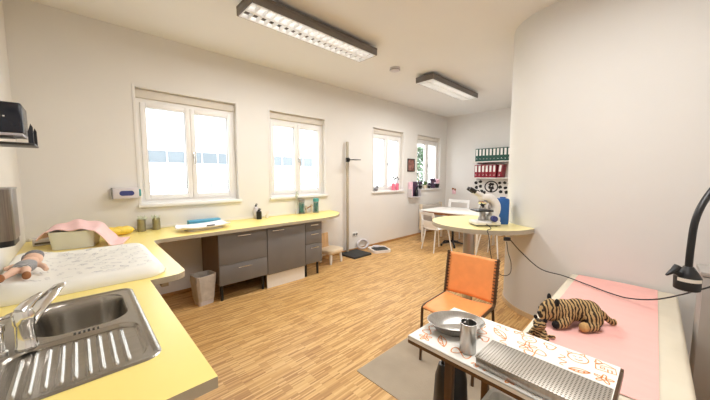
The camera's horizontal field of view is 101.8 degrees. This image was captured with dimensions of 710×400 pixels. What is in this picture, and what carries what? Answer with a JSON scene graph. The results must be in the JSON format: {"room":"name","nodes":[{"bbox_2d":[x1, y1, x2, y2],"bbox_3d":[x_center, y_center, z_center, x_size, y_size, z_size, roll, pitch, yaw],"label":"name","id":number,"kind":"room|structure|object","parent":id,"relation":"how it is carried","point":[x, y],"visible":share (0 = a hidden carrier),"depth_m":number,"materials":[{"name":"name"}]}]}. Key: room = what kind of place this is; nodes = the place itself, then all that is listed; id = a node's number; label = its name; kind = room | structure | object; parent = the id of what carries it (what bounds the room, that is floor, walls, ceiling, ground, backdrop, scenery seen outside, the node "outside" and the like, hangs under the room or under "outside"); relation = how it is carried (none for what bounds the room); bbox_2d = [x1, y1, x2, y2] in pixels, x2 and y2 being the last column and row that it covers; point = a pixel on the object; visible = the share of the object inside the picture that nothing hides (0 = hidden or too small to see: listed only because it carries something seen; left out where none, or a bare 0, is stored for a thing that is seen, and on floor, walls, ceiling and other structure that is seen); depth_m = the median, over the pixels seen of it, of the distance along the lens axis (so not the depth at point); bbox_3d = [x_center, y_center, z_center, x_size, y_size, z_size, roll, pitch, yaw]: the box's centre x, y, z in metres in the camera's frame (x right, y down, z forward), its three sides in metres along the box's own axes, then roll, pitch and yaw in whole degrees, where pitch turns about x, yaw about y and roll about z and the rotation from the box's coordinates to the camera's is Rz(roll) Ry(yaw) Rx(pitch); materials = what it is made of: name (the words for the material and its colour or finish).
{"room":"doctor's examination room","nodes":[
{"label":"doctor's examination room","id":0,"kind":"room"},
{"bbox_2d":[0,0,25,274],"bbox_3d":[-1.387,-0.116,0.663,0.300,3.120,6.090,-5,7,-44],"label":"wall","id":1,"kind":"structure","parent":0,"point":[9,170],"depth_m":2.41,"materials":[{"name":"paint"}]},
{"bbox_2d":[0,187,19,247],"bbox_3d":[-1.748,0.081,1.383,0.170,0.278,0.236,-5,7,-44],"label":"dispenser","id":2,"kind":"object","parent":1,"relation":"attached to","point":[9,216],"visible":1,"depth_m":1.36,"materials":[{"name":"silver metal"}]},
{"bbox_2d":[0,101,38,147],"bbox_3d":[-2.092,-0.451,1.743,0.215,0.243,0.262,-5,7,-44],"label":"dispenser","id":3,"kind":"object","parent":1,"relation":"attached to","point":[13,117],"visible":1,"depth_m":1.68,"materials":[{"name":"black plastic"}]},
{"bbox_2d":[0,141,38,147],"bbox_3d":[-2.092,-0.364,1.751,0.215,0.068,0.260,-5,7,-44],"label":"tray","id":4,"kind":"object","parent":3,"relation":"on","point":[31,144],"depth_m":1.74,"materials":[{"name":"plastic"}]},
{"bbox_2d":[2,0,446,294],"bbox_3d":[-0.407,-0.527,5.565,7.935,3.120,0.360,-5,7,-44],"label":"wall","id":5,"kind":"structure","parent":0,"point":[72,75],"depth_m":3.43,"materials":[{"name":"paint"}]},
{"bbox_2d":[111,188,140,198],"bbox_3d":[-2.545,-0.077,3.215,0.255,0.121,0.102,-5,7,-44],"label":"holder","id":6,"kind":"object","parent":5,"relation":"attached to","point":[117,193],"visible":1,"depth_m":3.17,"materials":[{"name":"white plastic"}]},
{"bbox_2d":[131,83,241,207],"bbox_3d":[-2.113,-0.646,3.734,1.200,1.398,0.200,-5,7,-44],"label":"window","id":7,"kind":"structure","parent":5,"relation":"in","point":[142,100],"depth_m":3.70,"materials":[{"name":"white plastic"}]},
{"bbox_2d":[268,108,327,199],"bbox_3d":[-0.956,-0.734,4.843,1.130,1.388,0.200,-5,7,-44],"label":"window","id":8,"kind":"structure","parent":5,"relation":"in","point":[296,123],"depth_m":4.84,"materials":[{"name":"white plastic"}]},
{"bbox_2d":[161,230,434,297],"bbox_3d":[-0.278,1.016,5.560,7.935,0.045,0.012,-5,7,-44],"label":"baseboard","id":9,"kind":"structure","parent":5,"relation":"attached to","point":[386,241],"depth_m":5.60,"materials":[{"name":"brown wood"}]},
{"bbox_2d":[372,126,404,192],"bbox_3d":[0.715,-0.873,6.446,1.110,1.398,0.200,-5,7,-44],"label":"window","id":10,"kind":"structure","parent":5,"relation":"in","point":[384,135],"depth_m":6.47,"materials":[{"name":"white plastic"}]},
{"bbox_2d":[407,159,414,171],"bbox_3d":[1.358,-0.842,6.979,0.290,0.310,0.018,-5,7,-44],"label":"framed picture","id":11,"kind":"object","parent":5,"relation":"attached to","point":[410,162],"visible":1,"depth_m":6.98,"materials":[{"name":"black plastic"}]},
{"bbox_2d":[408,159,413,170],"bbox_3d":[1.354,-0.842,6.983,0.260,0.300,0.006,-5,7,-44],"label":"print","id":12,"kind":"object","parent":11,"relation":"attached to","point":[410,161],"depth_m":6.98},
{"bbox_2d":[407,182,420,197],"bbox_3d":[1.451,-0.256,7.047,0.400,0.370,0.120,-5,7,-44],"label":"file box","id":13,"kind":"object","parent":5,"relation":"attached to","point":[410,184],"visible":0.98,"depth_m":6.94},
{"bbox_2d":[413,182,417,195],"bbox_3d":[1.483,-0.273,7.128,0.200,0.360,0.016,-5,7,-44],"label":"folder","id":14,"kind":"object","parent":13,"relation":"in","point":[414,183],"visible":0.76,"depth_m":7.10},
{"bbox_2d":[416,133,440,189],"bbox_3d":[1.893,-0.973,7.575,1.160,1.408,0.200,-5,7,-44],"label":"window","id":15,"kind":"structure","parent":5,"relation":"in","point":[423,140],"depth_m":7.59,"materials":[{"name":"white plastic"}]},
{"bbox_2d":[430,178,435,187],"bbox_3d":[2.092,-0.453,7.745,0.190,0.261,0.155,-2,5,-24],"label":"potted plant","id":16,"kind":"object","parent":15,"relation":"on","point":[432,180],"visible":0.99,"depth_m":7.70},
{"bbox_2d":[435,179,439,187],"bbox_3d":[2.242,-0.456,7.889,0.185,0.244,0.130,-5,7,-44],"label":"potted plant","id":17,"kind":"object","parent":15,"relation":"on","point":[437,180],"visible":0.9,"depth_m":7.84,"materials":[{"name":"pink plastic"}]},
{"bbox_2d":[419,202,441,233],"bbox_3d":[1.992,0.468,7.630,0.964,0.790,0.119,-5,7,-44],"label":"radiator","id":18,"kind":"object","parent":5,"relation":"attached to","point":[421,206],"visible":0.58,"depth_m":7.44,"materials":[{"name":"metal"}]},
{"bbox_2d":[29,0,560,116],"bbox_3d":[1.579,-2.009,3.369,8.535,0.200,6.090,-5,7,-44],"label":"ceiling","id":19,"kind":"structure","parent":0,"point":[469,44],"depth_m":3.37,"materials":[{"name":"paint"}]},
{"bbox_2d":[236,0,376,61],"bbox_3d":[-0.418,-1.825,3.148,1.620,0.128,0.320,-5,7,-44],"label":"ceiling light","id":20,"kind":"object","parent":19,"relation":"attached to","point":[270,14],"visible":1,"depth_m":2.98,"materials":[{"name":"white metal"}]},
{"bbox_2d":[390,66,399,72],"bbox_3d":[0.603,-1.965,4.359,0.160,0.051,0.159,-5,7,-44],"label":"smoke detector","id":21,"kind":"object","parent":19,"relation":"attached to","point":[394,69],"visible":1,"depth_m":4.31,"materials":[{"name":"white plastic"}]},
{"bbox_2d":[416,73,477,100],"bbox_3d":[1.678,-1.990,5.116,1.620,0.128,0.320,-5,7,-44],"label":"ceiling light","id":22,"kind":"object","parent":19,"relation":"attached to","point":[433,81],"visible":1,"depth_m":4.93,"materials":[{"name":"white plastic"}]},
{"bbox_2d":[163,230,531,399],"bbox_3d":[1.579,1.299,3.647,8.535,0.200,6.090,-5,7,-44],"label":"floor","id":23,"kind":"structure","parent":0,"point":[309,337],"depth_m":3.00,"materials":[{"name":"brown wood"}]},
{"bbox_2d":[190,270,215,306],"bbox_3d":[-1.786,1.040,3.405,0.218,0.358,0.240,4,6,38],"label":"waste bin","id":24,"kind":"object","parent":23,"relation":"on","point":[202,283],"visible":1,"depth_m":3.34,"materials":[{"name":"plastic"}]},
{"bbox_2d":[201,228,267,300],"bbox_3d":[-1.577,0.770,3.796,0.605,0.830,0.673,-5,7,-44],"label":"base cabinet","id":25,"kind":"object","parent":23,"relation":"on","point":[238,256],"visible":0.83,"depth_m":3.55,"materials":[{"name":"grey laminate"}]},
{"bbox_2d":[267,223,305,288],"bbox_3d":[-1.142,0.735,4.213,0.590,0.830,0.673,-5,7,-44],"label":"base cabinet","id":26,"kind":"object","parent":23,"relation":"on","point":[286,262],"visible":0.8,"depth_m":3.98,"materials":[{"name":"grey laminate"}]},
{"bbox_2d":[305,221,321,276],"bbox_3d":[-0.820,0.709,4.522,0.295,0.830,0.673,-5,7,-44],"label":"base cabinet","id":27,"kind":"object","parent":23,"relation":"on","point":[313,230],"visible":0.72,"depth_m":4.29,"materials":[{"name":"grey laminate"}]},
{"bbox_2d":[319,232,342,264],"bbox_3d":[-0.422,0.837,5.040,0.341,0.491,0.380,4,6,38],"label":"child chair","id":28,"kind":"object","parent":23,"relation":"on","point":[327,249],"visible":0.72,"depth_m":5.03,"materials":[{"name":"beige wood"}]},
{"bbox_2d":[342,142,370,258],"bbox_3d":[0.008,-0.023,5.417,0.460,2.140,0.430,-5,7,-44],"label":"stadiometer","id":29,"kind":"object","parent":23,"relation":"on","point":[354,254],"visible":0.96,"depth_m":5.50,"materials":[{"name":"metal"}]},
{"bbox_2d":[356,239,368,248],"bbox_3d":[0.158,0.903,5.918,0.342,0.213,0.084,-5,7,-44],"label":"ring","id":30,"kind":"object","parent":23,"relation":"on","point":[360,240],"visible":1,"depth_m":5.88,"materials":[{"name":"white plastic"}]},
{"bbox_2d":[368,245,390,253],"bbox_3d":[0.481,0.982,5.810,0.380,0.070,0.420,-2,5,-19],"label":"bathroom scale","id":31,"kind":"object","parent":23,"relation":"on","point":[376,249],"visible":1,"depth_m":5.69,"materials":[{"name":"plastic"}]},
{"bbox_2d":[357,337,493,399],"bbox_3d":[0.881,1.322,2.152,1.150,0.004,1.310,-5,7,-44],"label":"floor mat","id":32,"kind":"object","parent":23,"relation":"on","point":[399,371],"visible":0.32,"depth_m":2.18,"materials":[{"name":"rubber"}]},
{"bbox_2d":[419,250,500,386],"bbox_3d":[0.851,0.892,2.346,0.456,0.834,0.495,5,7,44],"label":"chair","id":33,"kind":"object","parent":32,"relation":"on","point":[475,276],"visible":0.91,"depth_m":2.42,"materials":[{"name":"leather"}]},
{"bbox_2d":[420,211,451,252],"bbox_3d":[1.613,0.622,5.810,0.547,0.792,0.446,-2,5,-22],"label":"chair","id":34,"kind":"object","parent":23,"relation":"on","point":[427,224],"visible":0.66,"depth_m":5.72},
{"bbox_2d":[433,360,467,399],"bbox_3d":[0.546,1.091,1.650,0.180,0.549,0.140,0,5,0],"label":"bag","id":35,"kind":"object","parent":23,"relation":"on","point":[460,383],"visible":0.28,"depth_m":1.60,"materials":[{"name":"leather"}]},
{"bbox_2d":[440,231,462,248],"bbox_3d":[2.115,0.695,6.209,0.508,0.575,0.532,-5,7,-44],"label":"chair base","id":36,"kind":"object","parent":23,"relation":"on","point":[453,241],"visible":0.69,"depth_m":6.17,"materials":[{"name":"black plastic"}]},
{"bbox_2d":[443,199,469,238],"bbox_3d":[2.504,0.456,7.226,0.535,0.887,0.656,4,6,40],"label":"chair","id":37,"kind":"object","parent":23,"relation":"on","point":[450,200],"visible":0.17,"depth_m":7.39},
{"bbox_2d":[419,207,494,252],"bbox_3d":[2.257,0.599,6.366,0.940,0.740,1.360,-5,7,-44],"label":"table","id":38,"kind":"object","parent":23,"relation":"on","point":[446,211],"visible":0.55,"depth_m":6.23,"materials":[{"name":"laminate"}]},
{"bbox_2d":[432,215,534,299],"bbox_3d":[1.403,0.735,3.403,0.968,0.965,1.100,1,5,8],"label":"round table","id":39,"kind":"object","parent":23,"relation":"on","point":[460,223],"visible":0.53,"depth_m":3.12,"materials":[{"name":"laminate"}]},
{"bbox_2d":[467,187,511,275],"bbox_3d":[1.391,0.291,2.992,0.355,0.846,0.530,0,5,0],"label":"microscope","id":40,"kind":"object","parent":39,"relation":"on","point":[491,202],"visible":0.94,"depth_m":3.06,"materials":[{"name":"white plastic"}]},
{"bbox_2d":[503,237,709,299],"bbox_3d":[1.866,0.536,2.183,0.343,0.376,1.455,-2,5,-24],"label":"power cable","id":41,"kind":"object","parent":40,"relation":"attached to","point":[504,238],"visible":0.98,"depth_m":2.26,"materials":[{"name":"black plastic"}]},
{"bbox_2d":[497,197,509,223],"bbox_3d":[1.642,0.116,3.218,0.120,0.300,0.100,0,5,0],"label":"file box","id":42,"kind":"object","parent":39,"relation":"on","point":[504,202],"visible":0.81,"depth_m":3.17,"materials":[{"name":"plastic"}]},
{"bbox_2d":[475,235,500,258],"bbox_3d":[2.586,0.664,5.308,0.446,0.792,0.547,-3,6,-34],"label":"chair","id":43,"kind":"object","parent":23,"relation":"on","point":[480,235],"visible":0.07,"depth_m":5.39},
{"bbox_2d":[408,339,623,399],"bbox_3d":[0.645,1.021,1.266,0.430,0.753,0.710,-4,6,-42],"label":"table","id":44,"kind":"object","parent":23,"relation":"on","point":[449,378],"visible":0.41,"depth_m":1.22,"materials":[{"name":"brown wood"}]},
{"bbox_2d":[482,388,516,399],"bbox_3d":[0.701,1.091,1.242,0.260,0.305,0.320,-5,7,-44],"label":"plastic tub","id":45,"kind":"object","parent":44,"relation":"on","point":[493,393],"visible":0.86,"depth_m":1.39,"materials":[{"name":"white plastic"}]},
{"bbox_2d":[408,307,620,399],"bbox_3d":[0.641,0.650,1.237,0.434,0.018,0.698,-4,6,-42],"label":"tabletop","id":46,"kind":"object","parent":44,"relation":"on","point":[427,336],"visible":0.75,"depth_m":1.21,"materials":[{"name":"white laminate"}]},
{"bbox_2d":[427,310,484,336],"bbox_3d":[0.483,0.602,1.388,0.269,0.053,0.200,0,5,0],"label":"steel bowl","id":47,"kind":"object","parent":46,"relation":"on","point":[447,322],"visible":0.73,"depth_m":1.43,"materials":[{"name":"silver metal"}]},
{"bbox_2d":[459,318,477,355],"bbox_3d":[0.479,0.576,1.221,0.070,0.133,0.070,-5,7,-44],"label":"steel cup","id":48,"kind":"object","parent":46,"relation":"on","point":[468,327],"visible":1,"depth_m":1.20,"materials":[{"name":"silver metal"}]},
{"bbox_2d":[475,340,613,399],"bbox_3d":[0.662,0.638,1.044,0.168,0.040,0.392,-4,6,-42],"label":"tray","id":49,"kind":"object","parent":46,"relation":"on","point":[546,380],"visible":1,"depth_m":1.02,"materials":[{"name":"metal"}]},
{"bbox_2d":[523,274,695,399],"bbox_3d":[1.642,1.052,1.900,1.750,0.585,0.675,-5,7,-44],"label":"couch","id":50,"kind":"object","parent":23,"relation":"on","point":[675,375],"visible":0.25,"depth_m":1.51,"materials":[{"name":"beige leather"}]},
{"bbox_2d":[545,275,658,399],"bbox_3d":[1.630,0.754,1.899,1.705,0.004,0.505,-5,7,-44],"label":"paper sheet","id":51,"kind":"object","parent":50,"relation":"on","point":[631,345],"visible":0.66,"depth_m":1.65,"materials":[{"name":"pink paper"}]},
{"bbox_2d":[527,314,555,340],"bbox_3d":[1.030,0.709,1.596,0.163,0.139,0.118,-3,5,-29],"label":"plush cub","id":52,"kind":"object","parent":51,"relation":"on","point":[538,330],"visible":0.74,"depth_m":1.57,"materials":[{"name":"fur"}]},
{"bbox_2d":[537,293,616,332],"bbox_3d":[1.352,0.675,1.757,0.468,0.176,0.217,1,5,6],"label":"tiger","id":53,"kind":"object","parent":51,"relation":"on","point":[563,312],"visible":0.99,"depth_m":1.71},
{"bbox_2d":[689,264,709,399],"bbox_3d":[2.353,0.906,1.429,0.260,0.955,0.900,-5,7,-44],"label":"base cabinet","id":54,"kind":"object","parent":23,"relation":"on","point":[699,361],"visible":0.92,"depth_m":1.66,"materials":[{"name":"white laminate"}]},
{"bbox_2d":[665,188,709,292],"bbox_3d":[1.942,0.150,1.407,0.866,0.573,0.169,-1,5,-8],"label":"lamp","id":55,"kind":"object","parent":54,"relation":"on","point":[686,278],"visible":1,"depth_m":1.38,"materials":[{"name":"black plastic"}]},
{"bbox_3d":[-1.089,0.994,1.128,0.633,0.830,1.090,-5,7,-44],"label":"cabinet","id":56,"kind":"object","parent":23,"relation":"on","visible":0},
{"bbox_2d":[0,209,339,399],"bbox_3d":[-0.685,0.423,2.889,3.724,0.130,3.209,-5,7,-44],"label":"countertop","id":57,"kind":"structure","parent":56,"relation":"on","point":[180,371],"depth_m":1.14,"materials":[{"name":"yellow laminate"}]},
{"bbox_2d":[11,282,65,351],"bbox_3d":[-1.232,0.443,1.144,0.062,0.183,0.247,-1,5,-15],"label":"mixer tap","id":58,"kind":"object","parent":57,"relation":"on","point":[25,317],"visible":1,"depth_m":1.05,"materials":[{"name":"silver metal"}]},
{"bbox_2d":[32,237,50,246],"bbox_3d":[-2.845,0.377,2.659,0.102,0.062,0.170,4,6,40],"label":"box","id":59,"kind":"object","parent":57,"relation":"on","point":[45,241],"visible":0.48,"depth_m":2.60,"materials":[{"name":"beige cardboard"}]},
{"bbox_2d":[34,237,49,244],"bbox_3d":[-2.837,0.372,2.652,0.082,0.050,0.150,4,6,40],"label":"print","id":60,"kind":"object","parent":59,"relation":"attached to","point":[45,241],"depth_m":2.61},
{"bbox_2d":[47,229,99,249],"bbox_3d":[-2.508,0.336,2.598,0.320,0.155,0.300,-3,6,-30],"label":"tub","id":61,"kind":"object","parent":57,"relation":"on","point":[80,238],"visible":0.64,"depth_m":2.49,"materials":[{"name":"beige plastic"}]},
{"bbox_2d":[35,219,129,244],"bbox_3d":[-2.460,0.297,2.648,0.572,0.216,0.426,-3,6,-30],"label":"towel","id":62,"kind":"object","parent":61,"relation":"on","point":[100,228],"visible":0.96,"depth_m":2.61,"materials":[{"name":"fabric"}]},
{"bbox_2d":[0,288,161,399],"bbox_3d":[-1.139,0.609,1.176,0.463,0.161,0.865,-5,7,-44],"label":"sink","id":63,"kind":"object","parent":57,"relation":"in","point":[82,340],"visible":0.89,"depth_m":1.08,"materials":[{"name":"metal"}]},
{"bbox_2d":[0,315,9,356],"bbox_3d":[-1.246,0.479,1.011,0.054,0.133,0.047,-5,7,-44],"label":"soap pump","id":64,"kind":"object","parent":63,"relation":"on","point":[3,351],"visible":1,"depth_m":1.01,"materials":[{"name":"silver metal"}]},
{"bbox_2d":[0,243,165,306],"bbox_3d":[-1.799,0.422,1.930,0.765,0.094,0.945,-5,7,-44],"label":"mat","id":65,"kind":"object","parent":57,"relation":"on","point":[91,268],"visible":0.92,"depth_m":1.76,"materials":[{"name":"white fabric"}]},
{"bbox_2d":[0,250,48,282],"bbox_3d":[-1.867,0.366,1.633,0.185,0.099,0.399,-5,7,-44],"label":"doll","id":66,"kind":"object","parent":65,"relation":"on","point":[33,259],"visible":1,"depth_m":1.63},
{"bbox_2d":[21,250,43,259],"bbox_3d":[-1.968,0.352,1.764,0.097,0.094,0.071,-3,6,-34],"label":"hood","id":67,"kind":"object","parent":66,"relation":"attached to","point":[39,254],"depth_m":1.75,"materials":[{"name":"fabric"}]},
{"bbox_2d":[109,226,134,234],"bbox_3d":[-2.510,0.328,3.035,0.119,0.097,0.304,3,6,34],"label":"pack","id":68,"kind":"object","parent":57,"relation":"on","point":[119,230],"visible":0.47,"depth_m":3.05},
{"bbox_2d":[136,215,147,231],"bbox_3d":[-2.426,0.264,3.279,0.084,0.183,0.105,1,5,16],"label":"beaker","id":69,"kind":"object","parent":57,"relation":"on","point":[141,221],"visible":1,"depth_m":3.25,"materials":[{"name":"green glass"}]},
{"bbox_2d":[136,219,145,231],"bbox_3d":[-2.427,0.287,3.279,0.084,0.138,0.083,-5,7,-44],"label":"cup","id":70,"kind":"object","parent":69,"relation":"on","point":[141,223],"depth_m":3.25,"materials":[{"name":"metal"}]},
{"bbox_2d":[151,215,160,229],"bbox_3d":[-2.333,0.256,3.382,0.102,0.183,0.102,-5,7,-44],"label":"beaker","id":71,"kind":"object","parent":57,"relation":"on","point":[156,225],"visible":1,"depth_m":3.36,"materials":[{"name":"green glass"}]},
{"bbox_2d":[175,220,230,231],"bbox_3d":[-1.794,0.309,3.431,0.311,0.069,0.584,4,6,40],"label":"scale","id":72,"kind":"object","parent":57,"relation":"on","point":[219,223],"visible":1,"depth_m":3.40,"materials":[{"name":"white plastic"}]},
{"bbox_2d":[187,217,220,223],"bbox_3d":[-1.952,0.282,3.738,0.384,0.070,0.104,-5,7,-45],"label":"folder","id":73,"kind":"object","parent":72,"relation":"on","point":[196,221],"visible":0.7,"depth_m":3.69,"materials":[{"name":"plastic"}]},
{"bbox_2d":[254,204,257,218],"bbox_3d":[-1.466,0.162,4.279,0.063,0.220,0.060,0,5,-3],"label":"pump bottle","id":74,"kind":"object","parent":57,"relation":"on","point":[255,207],"visible":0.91,"depth_m":4.25,"materials":[{"name":"white plastic"}]},
{"bbox_2d":[256,208,261,218],"bbox_3d":[-1.396,0.200,4.203,0.077,0.156,0.074,0,5,-1],"label":"pump bottle","id":75,"kind":"object","parent":57,"relation":"on","point":[258,213],"visible":1,"depth_m":4.18,"materials":[{"name":"black plastic"}]},
{"bbox_2d":[295,191,298,213],"bbox_3d":[-0.952,0.042,4.734,0.064,0.383,0.061,-2,5,-24],"label":"dried flower","id":76,"kind":"object","parent":57,"relation":"on","point":[296,196],"visible":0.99,"depth_m":4.73,"materials":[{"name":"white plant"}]},
{"bbox_2d":[299,199,304,213],"bbox_3d":[-0.888,0.103,4.806,0.100,0.248,0.099,-5,7,-44],"label":"glass jar","id":77,"kind":"object","parent":57,"relation":"on","point":[300,200],"visible":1,"depth_m":4.79,"materials":[{"name":"glass"}]},
{"bbox_2d":[305,204,312,212],"bbox_3d":[-0.782,0.145,4.898,0.151,0.150,0.060,-5,7,-44],"label":"stand","id":78,"kind":"object","parent":57,"relation":"on","point":[306,207],"visible":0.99,"depth_m":4.87,"materials":[{"name":"beige plastic"}]},
{"bbox_2d":[313,198,318,212],"bbox_3d":[-0.672,0.090,4.971,0.100,0.248,0.099,-5,7,-44],"label":"glass jar","id":79,"kind":"object","parent":57,"relation":"on","point":[314,199],"visible":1,"depth_m":4.95,"materials":[{"name":"glass"}]},
{"bbox_2d":[445,108,510,208],"bbox_3d":[4.546,-0.594,6.353,0.300,3.120,6.090,-5,7,-44],"label":"wall","id":80,"kind":"structure","parent":0,"point":[467,133],"depth_m":7.66,"materials":[{"name":"paint"}]},
{"bbox_2d":[472,178,507,179],"bbox_3d":[3.442,-0.520,7.061,0.319,0.055,1.030,-5,7,-44],"label":"wall shelf","id":81,"kind":"object","parent":80,"relation":"attached to","point":[472,178],"visible":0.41,"depth_m":7.04,"materials":[{"name":"white laminate"}]},
{"bbox_2d":[474,165,477,177],"bbox_3d":[3.147,-0.732,7.365,0.282,0.315,0.078,-5,7,-44],"label":"binder","id":82,"kind":"object","parent":81,"relation":"on","point":[476,166],"visible":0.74,"depth_m":7.26,"materials":[{"name":"red cardboard"}]},
{"bbox_2d":[478,165,481,177],"bbox_3d":[3.208,-0.727,7.302,0.282,0.315,0.078,-5,7,-44],"label":"binder","id":83,"kind":"object","parent":81,"relation":"on","point":[479,166],"visible":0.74,"depth_m":7.20,"materials":[{"name":"red cardboard"}]},
{"bbox_2d":[481,165,484,177],"bbox_3d":[3.269,-0.722,7.238,0.282,0.315,0.078,-5,7,-44],"label":"binder","id":84,"kind":"object","parent":81,"relation":"on","point":[483,166],"visible":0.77,"depth_m":7.14,"materials":[{"name":"red cardboard"}]},
{"bbox_2d":[485,165,488,177],"bbox_3d":[3.330,-0.716,7.175,0.282,0.315,0.078,-5,7,-44],"label":"binder","id":85,"kind":"object","parent":81,"relation":"on","point":[486,166],"visible":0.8,"depth_m":7.08,"materials":[{"name":"red cardboard"}]},
{"bbox_2d":[489,165,492,177],"bbox_3d":[3.391,-0.711,7.112,0.282,0.315,0.078,-5,7,-44],"label":"binder","id":86,"kind":"object","parent":81,"relation":"on","point":[490,166],"visible":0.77,"depth_m":7.01,"materials":[{"name":"red cardboard"}]},
{"bbox_2d":[492,164,498,177],"bbox_3d":[3.452,-0.706,7.049,0.282,0.315,0.078,-5,7,-44],"label":"binder","id":87,"kind":"object","parent":81,"relation":"on","point":[495,166],"visible":0.88,"depth_m":6.96,"materials":[{"name":"red cardboard"}]},
{"bbox_2d":[497,164,506,177],"bbox_3d":[3.543,-0.701,6.955,0.282,0.321,0.112,-5,7,-44],"label":"binder","id":88,"kind":"object","parent":81,"relation":"on","point":[502,167],"visible":1,"depth_m":6.88,"materials":[{"name":"red cardboard"}]},
{"bbox_2d":[474,180,507,194],"bbox_3d":[3.466,-0.321,7.280,0.006,0.369,0.925,-5,7,-44],"label":"poster","id":89,"kind":"object","parent":80,"relation":"attached to","point":[500,187],"visible":0.9,"depth_m":7.28,"materials":[{"name":"white paper"}]},
{"bbox_2d":[473,160,508,163],"bbox_3d":[3.442,-0.919,7.028,0.319,0.055,1.030,-5,7,-44],"label":"wall shelf","id":90,"kind":"object","parent":80,"relation":"attached to","point":[477,162],"visible":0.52,"depth_m":7.12,"materials":[{"name":"white laminate"}]},
{"bbox_2d":[475,149,478,161],"bbox_3d":[3.154,-1.130,7.324,0.282,0.315,0.078,-5,7,-44],"label":"binder","id":91,"kind":"object","parent":90,"relation":"on","point":[477,150],"visible":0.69,"depth_m":7.22,"materials":[{"name":"green cardboard"}]},
{"bbox_2d":[479,149,481,160],"bbox_3d":[3.212,-1.125,7.264,0.282,0.315,0.078,-5,7,-44],"label":"binder","id":92,"kind":"object","parent":90,"relation":"on","point":[480,150],"visible":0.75,"depth_m":7.16,"materials":[{"name":"green cardboard"}]},
{"bbox_2d":[482,148,485,160],"bbox_3d":[3.270,-1.120,7.204,0.282,0.315,0.078,-5,7,-44],"label":"binder","id":93,"kind":"object","parent":90,"relation":"on","point":[483,149],"visible":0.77,"depth_m":7.10,"materials":[{"name":"green cardboard"}]},
{"bbox_2d":[485,148,488,160],"bbox_3d":[3.328,-1.115,7.144,0.282,0.315,0.078,-5,7,-44],"label":"binder","id":94,"kind":"object","parent":90,"relation":"on","point":[487,149],"visible":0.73,"depth_m":7.04,"materials":[{"name":"green cardboard"}]},
{"bbox_2d":[489,148,492,160],"bbox_3d":[3.386,-1.110,7.084,0.282,0.315,0.078,-5,7,-44],"label":"binder","id":95,"kind":"object","parent":90,"relation":"on","point":[490,149],"visible":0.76,"depth_m":6.98,"materials":[{"name":"green cardboard"}]},
{"bbox_2d":[492,148,495,160],"bbox_3d":[3.444,-1.105,7.024,0.282,0.315,0.078,-5,7,-44],"label":"binder","id":96,"kind":"object","parent":90,"relation":"on","point":[494,149],"visible":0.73,"depth_m":6.93,"materials":[{"name":"green cardboard"}]},
{"bbox_2d":[496,147,499,160],"bbox_3d":[3.502,-1.100,6.964,0.282,0.315,0.078,-5,7,-44],"label":"binder","id":97,"kind":"object","parent":90,"relation":"on","point":[497,148],"visible":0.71,"depth_m":6.87,"materials":[{"name":"green cardboard"}]},
{"bbox_2d":[500,147,503,160],"bbox_3d":[3.559,-1.095,6.904,0.282,0.315,0.078,-5,7,-44],"label":"binder","id":98,"kind":"object","parent":90,"relation":"on","point":[501,148],"visible":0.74,"depth_m":6.80,"materials":[{"name":"green cardboard"}]},
{"bbox_2d":[503,147,507,160],"bbox_3d":[3.617,-1.090,6.845,0.282,0.315,0.078,-5,7,-44],"label":"binder","id":99,"kind":"object","parent":90,"relation":"on","point":[505,148],"visible":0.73,"depth_m":6.74,"materials":[{"name":"green cardboard"}]},
{"bbox_2d":[503,0,709,360],"bbox_3d":[3.934,-0.374,3.740,4.220,3.120,2.560,-5,7,-44],"label":"wall","id":100,"kind":"structure","parent":0,"point":[609,152],"depth_m":2.49,"materials":[{"name":"paint"}]},
{"bbox_2d":[502,290,533,319],"bbox_3d":[3.042,1.083,4.729,0.530,0.050,4.278,4,6,38],"label":"baseboard","id":101,"kind":"structure","parent":100,"relation":"attached to","point":[517,310],"depth_m":3.17,"materials":[{"name":"brown wood"}]},
{"label":"outside","id":102,"kind":"structure","parent":0,"visible":0},
{"bbox_3d":[-11.589,-0.028,33.791,90.000,0.200,55.400,-5,7,-44],"label":"ground","id":103,"kind":"structure","parent":102,"visible":0},
{"bbox_2d":[150,180,313,191],"bbox_3d":[-4.435,0.686,9.024,8.040,2.523,0.073,-5,7,-44],"label":"railing","id":104,"kind":"object","parent":103,"relation":"on","point":[303,182],"visible":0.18,"depth_m":8.76,"materials":[{"name":"white metal"}]},
{"bbox_2d":[146,109,428,193],"bbox_3d":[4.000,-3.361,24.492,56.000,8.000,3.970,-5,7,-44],"label":"window panes","id":105,"kind":"structure","parent":103,"relation":"on","point":[165,129],"depth_m":12.13,"materials":[{"name":"clear glass"}]},
{"bbox_2d":[417,147,427,183],"bbox_3d":[2.405,-0.135,10.961,2.169,3.837,1.334,-5,7,-44],"label":"bush","id":106,"kind":"object","parent":103,"relation":"on","point":[419,149],"visible":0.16,"depth_m":10.62,"materials":[{"name":"green plant"}]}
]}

